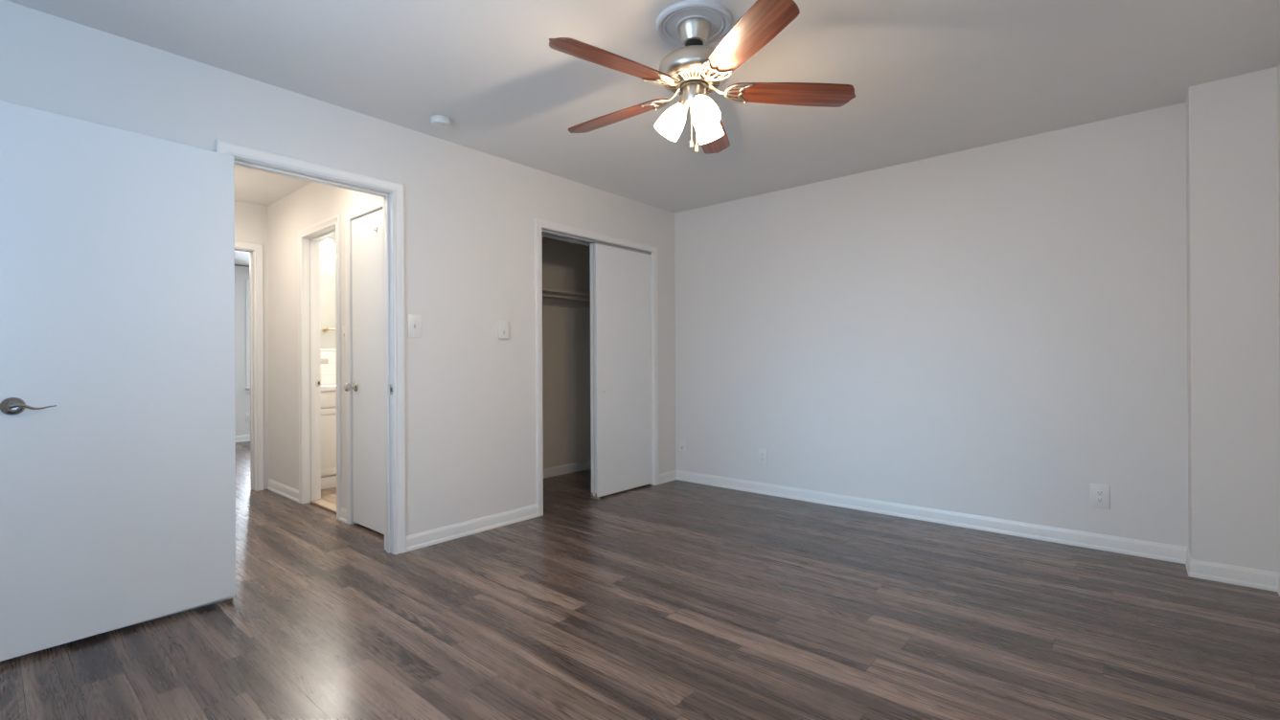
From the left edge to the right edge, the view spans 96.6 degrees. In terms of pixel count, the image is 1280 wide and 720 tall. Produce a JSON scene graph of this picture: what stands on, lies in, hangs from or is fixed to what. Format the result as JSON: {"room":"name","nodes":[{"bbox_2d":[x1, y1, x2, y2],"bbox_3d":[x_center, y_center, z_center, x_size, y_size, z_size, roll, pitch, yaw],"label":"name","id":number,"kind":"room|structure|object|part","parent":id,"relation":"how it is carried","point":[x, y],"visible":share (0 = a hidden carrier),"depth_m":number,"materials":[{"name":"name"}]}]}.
{"room":"empty bedroom","nodes":[
{"label":"empty bedroom","id":0,"kind":"room"},
{"bbox_2d":[234,265,250,435],"bbox_3d":[-5.910,-0.091,7.480,0.120,2.440,4.716,0,0,41],"label":"wall","id":1,"kind":"structure","parent":0,"point":[241,273],"depth_m":7.86,"materials":[{"name":"white paint"}]},
{"bbox_2d":[235,434,250,442],"bbox_3d":[-5.843,1.085,7.446,0.014,0.087,4.686,0,0,41],"label":"baseboard","id":2,"kind":"structure","parent":1,"relation":"attached to","point":[246,438],"depth_m":7.87,"materials":[{"name":"white paint"}]},
{"bbox_2d":[245,279,250,392],"bbox_3d":[-5.046,-0.331,8.424,0.130,1.575,1.365,0,0,41],"label":"window","id":3,"kind":"structure","parent":1,"relation":"in","point":[247,282],"depth_m":7.91,"materials":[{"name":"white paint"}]},
{"bbox_2d":[245,413,250,421],"bbox_3d":[-5.439,0.800,7.922,0.008,0.114,0.070,0,0,41],"label":"wall outlet","id":4,"kind":"object","parent":1,"relation":"attached to","point":[247,416],"visible":0.84,"depth_m":7.91,"materials":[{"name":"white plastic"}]},
{"bbox_2d":[234,201,335,489],"bbox_3d":[-3.142,-0.109,5.094,0.120,2.440,4.716,0,0,41],"label":"wall","id":5,"kind":"structure","parent":0,"point":[250,219],"depth_m":4.91,"materials":[{"name":"white paint"}]},
{"bbox_2d":[234,241,263,491],"bbox_3d":[-3.563,0.061,4.590,0.138,2.102,0.885,0,0,41],"label":"door frame","id":6,"kind":"structure","parent":5,"relation":"attached to","point":[256,267],"depth_m":4.86,"materials":[{"name":"white paint"}]},
{"bbox_2d":[320,237,335,251],"bbox_3d":[-2.713,-1.065,5.398,0.142,0.130,0.600,0,0,41],"label":"vanity light","id":7,"kind":"object","parent":5,"relation":"attached to","point":[329,244],"visible":0.3,"depth_m":5.19,"materials":[{"name":"white glass"}]},
{"bbox_3d":[-2.759,-1.095,5.437,0.022,0.070,0.600,0,0,41],"label":"plate","id":8,"kind":"part","parent":7,"relation":"part of","materials":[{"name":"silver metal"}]},
{"bbox_2d":[320,348,336,384],"bbox_3d":[-2.620,0.059,5.593,0.016,0.329,1.546,0,0,41],"label":"backsplash","id":9,"kind":"structure","parent":5,"relation":"attached to","point":[328,371],"depth_m":5.28,"materials":[{"name":"white tile"}]},
{"bbox_2d":[320,359,328,364],"bbox_3d":[-2.908,0.012,5.250,0.010,0.047,0.067,0,0,41],"label":"wall plate","id":10,"kind":"object","parent":9,"relation":"attached to","point":[322,361],"visible":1,"depth_m":5.25,"materials":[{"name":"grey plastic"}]},
{"bbox_2d":[321,326,335,332],"bbox_3d":[-2.717,-0.282,5.446,0.066,0.048,0.583,0,0,41],"label":"towel bar","id":11,"kind":"object","parent":5,"relation":"attached to","point":[324,330],"visible":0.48,"depth_m":5.25,"materials":[{"name":"gold metal"}]},
{"bbox_2d":[267,182,382,509],"bbox_3d":[-2.277,-0.115,4.196,2.363,2.440,0.120,0,0,41],"label":"wall","id":12,"kind":"structure","parent":0,"point":[313,203],"depth_m":4.59,"materials":[{"name":"white paint"}]},
{"bbox_2d":[267,479,298,502],"bbox_3d":[-2.922,1.066,4.666,0.760,0.087,0.014,0,0,41],"label":"baseboard","id":13,"kind":"structure","parent":12,"relation":"attached to","point":[282,490],"depth_m":4.64,"materials":[{"name":"white paint"}]},
{"bbox_2d":[297,214,342,520],"bbox_3d":[-2.315,0.052,4.218,0.754,2.106,0.140,0,0,41],"label":"door frame","id":14,"kind":"structure","parent":12,"relation":"attached to","point":[309,238],"depth_m":4.40,"materials":[{"name":"white paint"}]},
{"bbox_3d":[-2.518,0.181,4.462,0.004,0.056,0.035,0,0,41],"label":"strike plate","id":15,"kind":"part","parent":14,"relation":"part of","materials":[{"name":"silver metal"}]},
{"bbox_2d":[339,507,346,524],"bbox_3d":[-2.019,1.060,3.888,0.115,0.087,0.014,0,0,41],"label":"baseboard","id":16,"kind":"structure","parent":12,"relation":"attached to","point":[343,512],"depth_m":3.89,"materials":[{"name":"white paint"}]},
{"bbox_2d":[342,326,345,343],"bbox_3d":[-2.013,-0.172,3.877,0.075,0.118,0.019,0,0,41],"label":"light switch","id":17,"kind":"object","parent":12,"relation":"attached to","point":[343,328],"visible":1,"depth_m":3.88,"materials":[{"name":"white plastic"}]},
{"bbox_2d":[343,208,384,534],"bbox_3d":[-1.717,0.072,3.615,0.596,2.023,0.107,0,0,41],"label":"door","id":18,"kind":"structure","parent":12,"relation":"in","point":[367,271],"depth_m":3.67,"materials":[{"name":"white paint"}]},
{"bbox_3d":[-1.909,0.179,3.758,0.062,0.062,0.072,0,0,41],"label":"knob","id":19,"kind":"part","parent":18,"relation":"part of","materials":[{"name":"silver metal"}]},
{"bbox_2d":[320,487,336,504],"bbox_3d":[-2.042,1.098,5.098,1.520,0.014,1.548,0,0,41],"label":"floor","id":20,"kind":"structure","parent":0,"point":[328,494],"depth_m":4.60,"materials":[{"name":"beige tile"}]},
{"bbox_2d":[320,390,336,489],"bbox_3d":[-2.514,0.679,5.337,0.497,0.830,1.200,0,0,41],"label":"bathroom vanity","id":21,"kind":"object","parent":20,"relation":"on","point":[328,398],"visible":0.02,"depth_m":4.85,"materials":[{"name":"white paint"}]},
{"bbox_2d":[320,384,336,391],"bbox_3d":[-2.523,0.243,5.337,0.488,0.040,1.210,0,0,41],"label":"countertop","id":22,"kind":"structure","parent":21,"relation":"on","point":[327,387],"depth_m":4.84,"materials":[{"name":"white stone"}]},
{"bbox_3d":[-2.616,0.336,4.896,0.020,0.135,0.392,0,0,41],"label":"drawer","id":23,"kind":"part","parent":21,"relation":"part of","materials":[{"name":"white paint"}]},
{"bbox_3d":[-2.615,0.696,4.896,0.020,0.565,0.392,0,0,41],"label":"cabinet door","id":24,"kind":"part","parent":21,"relation":"part of","materials":[{"name":"white paint"}]},
{"bbox_2d":[0,0,676,536],"bbox_3d":[-1.264,-0.121,3.469,0.120,2.440,4.726,0,0,41],"label":"wall","id":25,"kind":"structure","parent":0,"point":[470,421],"depth_m":3.43,"materials":[{"name":"white paint"}]},
{"bbox_2d":[0,100,235,662],"bbox_3d":[-2.095,0.073,2.322,0.125,2.017,0.776,0,0,38],"label":"door","id":26,"kind":"structure","parent":25,"relation":"in","point":[118,402],"depth_m":2.27,"materials":[{"name":"white paint"}]},
{"bbox_3d":[-2.233,0.168,2.083,0.052,0.065,0.141,0,0,38],"label":"lever handle","id":27,"kind":"part","parent":26,"relation":"part of","materials":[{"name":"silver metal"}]},
{"bbox_2d":[100,600,218,634],"bbox_3d":[-2.297,1.059,2.159,0.014,0.087,1.148,0,0,41],"label":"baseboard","id":28,"kind":"structure","parent":25,"relation":"attached to","point":[217,601],"depth_m":2.49,"materials":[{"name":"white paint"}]},
{"bbox_2d":[215,138,405,602],"bbox_3d":[-1.908,0.048,3.268,0.872,2.108,1.044,0,0,41],"label":"door frame","id":29,"kind":"structure","parent":25,"relation":"attached to","point":[392,194],"depth_m":3.24,"materials":[{"name":"white paint"}]},
{"bbox_2d":[407,314,421,338],"bbox_3d":[-1.307,-0.197,3.314,0.019,0.134,0.086,0,0,41],"label":"light switch","id":30,"kind":"object","parent":25,"relation":"attached to","point":[414,322],"visible":1,"depth_m":3.31,"materials":[{"name":"white plastic"}]},
{"bbox_2d":[405,504,537,552],"bbox_3d":[-1.032,1.054,3.627,0.014,0.087,0.957,0,0,41],"label":"baseboard","id":31,"kind":"structure","parent":25,"relation":"attached to","point":[430,537],"depth_m":3.57,"materials":[{"name":"white paint"}]},
{"bbox_2d":[497,320,508,339],"bbox_3d":[-0.901,-0.199,3.776,0.031,0.118,0.080,0,0,41],"label":"light switch","id":32,"kind":"object","parent":25,"relation":"attached to","point":[502,326],"visible":1,"depth_m":3.77,"materials":[{"name":"white plastic"}]},
{"bbox_2d":[590,243,594,497],"bbox_3d":[-0.166,0.077,4.771,0.030,2.010,0.671,0,0,41],"label":"door","id":33,"kind":"structure","parent":25,"relation":"in","point":[592,382],"depth_m":4.52,"materials":[{"name":"white paint"}]},
{"bbox_2d":[534,218,659,517],"bbox_3d":[-0.330,0.051,4.540,0.136,2.090,1.349,0,0,41],"label":"door frame","id":34,"kind":"structure","parent":25,"relation":"attached to","point":[543,228],"depth_m":4.39,"materials":[{"name":"white paint"}]},
{"bbox_2d":[594,243,651,498],"bbox_3d":[-0.131,0.077,4.740,0.032,2.010,0.671,0,0,41],"label":"door","id":35,"kind":"structure","parent":25,"relation":"in","point":[622,277],"depth_m":4.70,"materials":[{"name":"white paint"}]},
{"bbox_2d":[659,470,676,484],"bbox_3d":[0.248,1.050,5.112,0.014,0.087,0.268,0,0,41],"label":"baseboard","id":36,"kind":"structure","parent":25,"relation":"attached to","point":[670,476],"depth_m":5.11,"materials":[{"name":"white paint"}]},
{"bbox_2d":[541,236,591,469],"bbox_3d":[-1.073,-0.119,5.159,0.060,2.440,1.916,0,0,41],"label":"wall","id":37,"kind":"structure","parent":0,"point":[566,434],"depth_m":5.53,"materials":[{"name":"beige paint"}]},
{"bbox_2d":[542,287,590,309],"bbox_3d":[-0.862,-0.569,5.016,0.450,0.112,1.852,0,0,41],"label":"closet shelf","id":38,"kind":"object","parent":37,"relation":"attached to","point":[546,301],"visible":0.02,"depth_m":5.39,"materials":[{"name":"beige paint"}]},
{"bbox_2d":[542,293,590,301],"bbox_3d":[-0.843,-0.573,5.000,0.052,0.052,1.814,0,0,41],"label":"closet rod","id":39,"kind":"object","parent":38,"relation":"hanging from","point":[543,295],"visible":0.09,"depth_m":5.18,"materials":[{"name":"beige paint"}]},
{"bbox_2d":[543,459,591,479],"bbox_3d":[-1.019,1.057,5.156,0.014,0.087,1.856,0,0,41],"label":"baseboard","id":40,"kind":"structure","parent":37,"relation":"attached to","point":[586,465],"depth_m":5.51,"materials":[{"name":"white paint"}]},
{"bbox_2d":[0,441,1279,719],"bbox_3d":[-2.134,1.105,4.262,9.890,0.001,4.706,0,0,41],"label":"floor","id":41,"kind":"structure","parent":0,"point":[676,600],"depth_m":2.29,"materials":[{"name":"grey wood"}]},
{"bbox_2d":[310,499,336,513],"bbox_3d":[-2.291,1.097,4.239,0.631,0.017,0.078,0,0,41],"label":"threshold","id":42,"kind":"object","parent":41,"relation":"on","point":[321,503],"visible":0.51,"depth_m":4.29,"materials":[{"name":"beige"}]},
{"bbox_2d":[5,0,1279,266],"bbox_3d":[-2.139,-1.385,4.299,10.160,0.100,4.886,0,0,41],"label":"ceiling","id":43,"kind":"structure","parent":0,"point":[929,79],"depth_m":2.63,"materials":[{"name":"white paint"}]},
{"bbox_2d":[430,114,452,129],"bbox_3d":[-1.107,-1.323,3.175,0.118,0.039,0.118,0,0,41],"label":"smoke detector","id":44,"kind":"object","parent":43,"relation":"attached to","point":[437,121],"visible":1,"depth_m":3.14,"materials":[{"name":"white plastic"}]},
{"bbox_2d":[655,0,732,46],"bbox_3d":[0.216,-1.342,2.288,0.306,0.018,0.306,0,0,41],"label":"ceiling medallion","id":45,"kind":"object","parent":43,"relation":"attached to","point":[720,18],"visible":0.83,"depth_m":2.23,"materials":[{"name":"white paint"}]},
{"bbox_2d":[548,0,855,154],"bbox_3d":[0.172,-1.081,2.296,1.224,0.515,1.240,0,0,41],"label":"ceiling fan","id":46,"kind":"object","parent":45,"relation":"hanging from","point":[694,71],"visible":1,"depth_m":2.22,"materials":[{"name":"brown wood"}]},
{"bbox_3d":[-0.091,-1.071,2.048,0.533,0.006,0.134,-2,13,-38],"label":"blade","id":47,"kind":"part","parent":46,"relation":"part of","materials":[{"name":"red wood"}]},
{"bbox_3d":[-0.105,-1.070,2.507,0.533,0.006,0.134,-2,11,34],"label":"blade","id":48,"kind":"part","parent":46,"relation":"part of","materials":[{"name":"red wood"}]},
{"bbox_3d":[0.119,-0.964,2.305,0.129,0.149,0.116,0,0,41],"label":"lamp shade","id":49,"kind":"part","parent":46,"relation":"part of","materials":[{"name":"white glass"}]},
{"bbox_3d":[0.240,-0.986,2.213,0.062,0.077,0.052,0,0,41],"label":"bulb","id":50,"kind":"part","parent":46,"relation":"part of","materials":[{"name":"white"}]},
{"bbox_3d":[0.247,-0.964,2.190,0.128,0.149,0.117,0,0,41],"label":"lamp shade","id":51,"kind":"part","parent":46,"relation":"part of","materials":[{"name":"white glass"}]},
{"bbox_3d":[0.283,-0.964,2.358,0.109,0.149,0.135,0,0,41],"label":"lamp shade","id":52,"kind":"part","parent":46,"relation":"part of","materials":[{"name":"white glass"}]},
{"bbox_3d":[0.327,-1.072,2.662,0.134,0.006,0.533,-13,-5,16],"label":"blade","id":53,"kind":"part","parent":46,"relation":"part of","materials":[{"name":"red wood"}]},
{"bbox_3d":[0.350,-1.073,1.920,0.134,0.006,0.533,12,-3,-20],"label":"blade","id":54,"kind":"part","parent":46,"relation":"part of","materials":[{"name":"red wood"}]},
{"bbox_3d":[0.608,-1.074,2.299,0.533,0.006,0.134,1,-12,-2],"label":"blade","id":55,"kind":"part","parent":46,"relation":"part of","materials":[{"name":"red wood"}]},
{"bbox_2d":[674,102,1188,548],"bbox_3d":[0.609,-0.128,5.054,6.125,2.440,0.120,0,0,41],"label":"wall","id":56,"kind":"structure","parent":0,"point":[998,331],"depth_m":3.69,"materials":[{"name":"white paint"}]},
{"bbox_2d":[679,439,685,455],"bbox_3d":[0.382,0.790,5.163,0.080,0.128,0.015,0,0,41],"label":"outlet","id":57,"kind":"object","parent":56,"relation":"attached to","point":[682,444],"visible":1,"depth_m":5.16,"materials":[{"name":"white plastic"}]},
{"bbox_2d":[757,448,767,465],"bbox_3d":[0.996,0.788,4.638,0.082,0.128,0.008,0,0,41],"label":"wall outlet","id":58,"kind":"object","parent":56,"relation":"attached to","point":[762,453],"visible":1,"depth_m":4.63,"materials":[{"name":"white plastic"}]},
{"bbox_2d":[676,470,1188,564],"bbox_3d":[1.608,1.042,4.107,3.387,0.087,0.014,0,0,41],"label":"baseboard","id":59,"kind":"structure","parent":56,"relation":"attached to","point":[1108,543],"depth_m":3.68,"materials":[{"name":"white paint"}]},
{"bbox_2d":[1089,483,1110,509],"bbox_3d":[2.616,0.776,3.242,0.090,0.135,0.008,0,0,41],"label":"wall outlet","id":60,"kind":"object","parent":56,"relation":"attached to","point":[1099,494],"visible":1,"depth_m":3.24,"materials":[{"name":"white plastic"}]},
{"bbox_2d":[1096,497,1103,502],"bbox_3d":[2.614,0.795,3.240,0.034,0.027,0.002,0,0,41],"label":"receptacle","id":61,"kind":"object","parent":60,"relation":"attached to","point":[1098,499],"depth_m":3.24,"materials":[{"name":"white plastic"}]},
{"bbox_2d":[1096,490,1103,496],"bbox_3d":[2.614,0.756,3.240,0.034,0.027,0.002,0,0,41],"label":"receptacle","id":62,"kind":"object","parent":60,"relation":"attached to","point":[1098,492],"depth_m":3.24,"materials":[{"name":"white plastic"}]},
{"bbox_2d":[1186,67,1279,572],"bbox_3d":[3.013,-0.144,2.834,0.416,2.440,0.345,0,0,41],"label":"wall column","id":63,"kind":"structure","parent":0,"point":[1232,129],"depth_m":2.74,"materials":[{"name":"white paint"}]},
{"bbox_2d":[1185,548,1279,592],"bbox_3d":[2.924,1.033,2.825,0.310,0.087,0.239,0,0,41],"label":"baseboard","id":64,"kind":"structure","parent":63,"relation":"attached to","point":[1256,579],"depth_m":2.74,"materials":[{"name":"white paint"}]},
{"bbox_2d":[1277,62,1279,402],"bbox_3d":[1.543,-0.140,0.902,0.120,2.440,4.501,0,0,41],"label":"wall","id":65,"kind":"structure","parent":0,"point":[1278,66],"depth_m":2.63,"materials":[{"name":"white paint"}]},
{"bbox_2d":[1277,574,1279,596],"bbox_3d":[1.537,1.037,0.989,0.014,0.087,4.381,0,0,41],"label":"baseboard","id":66,"kind":"structure","parent":65,"relation":"attached to","point":[1278,588],"depth_m":2.62,"materials":[{"name":"white paint"}]}
]}

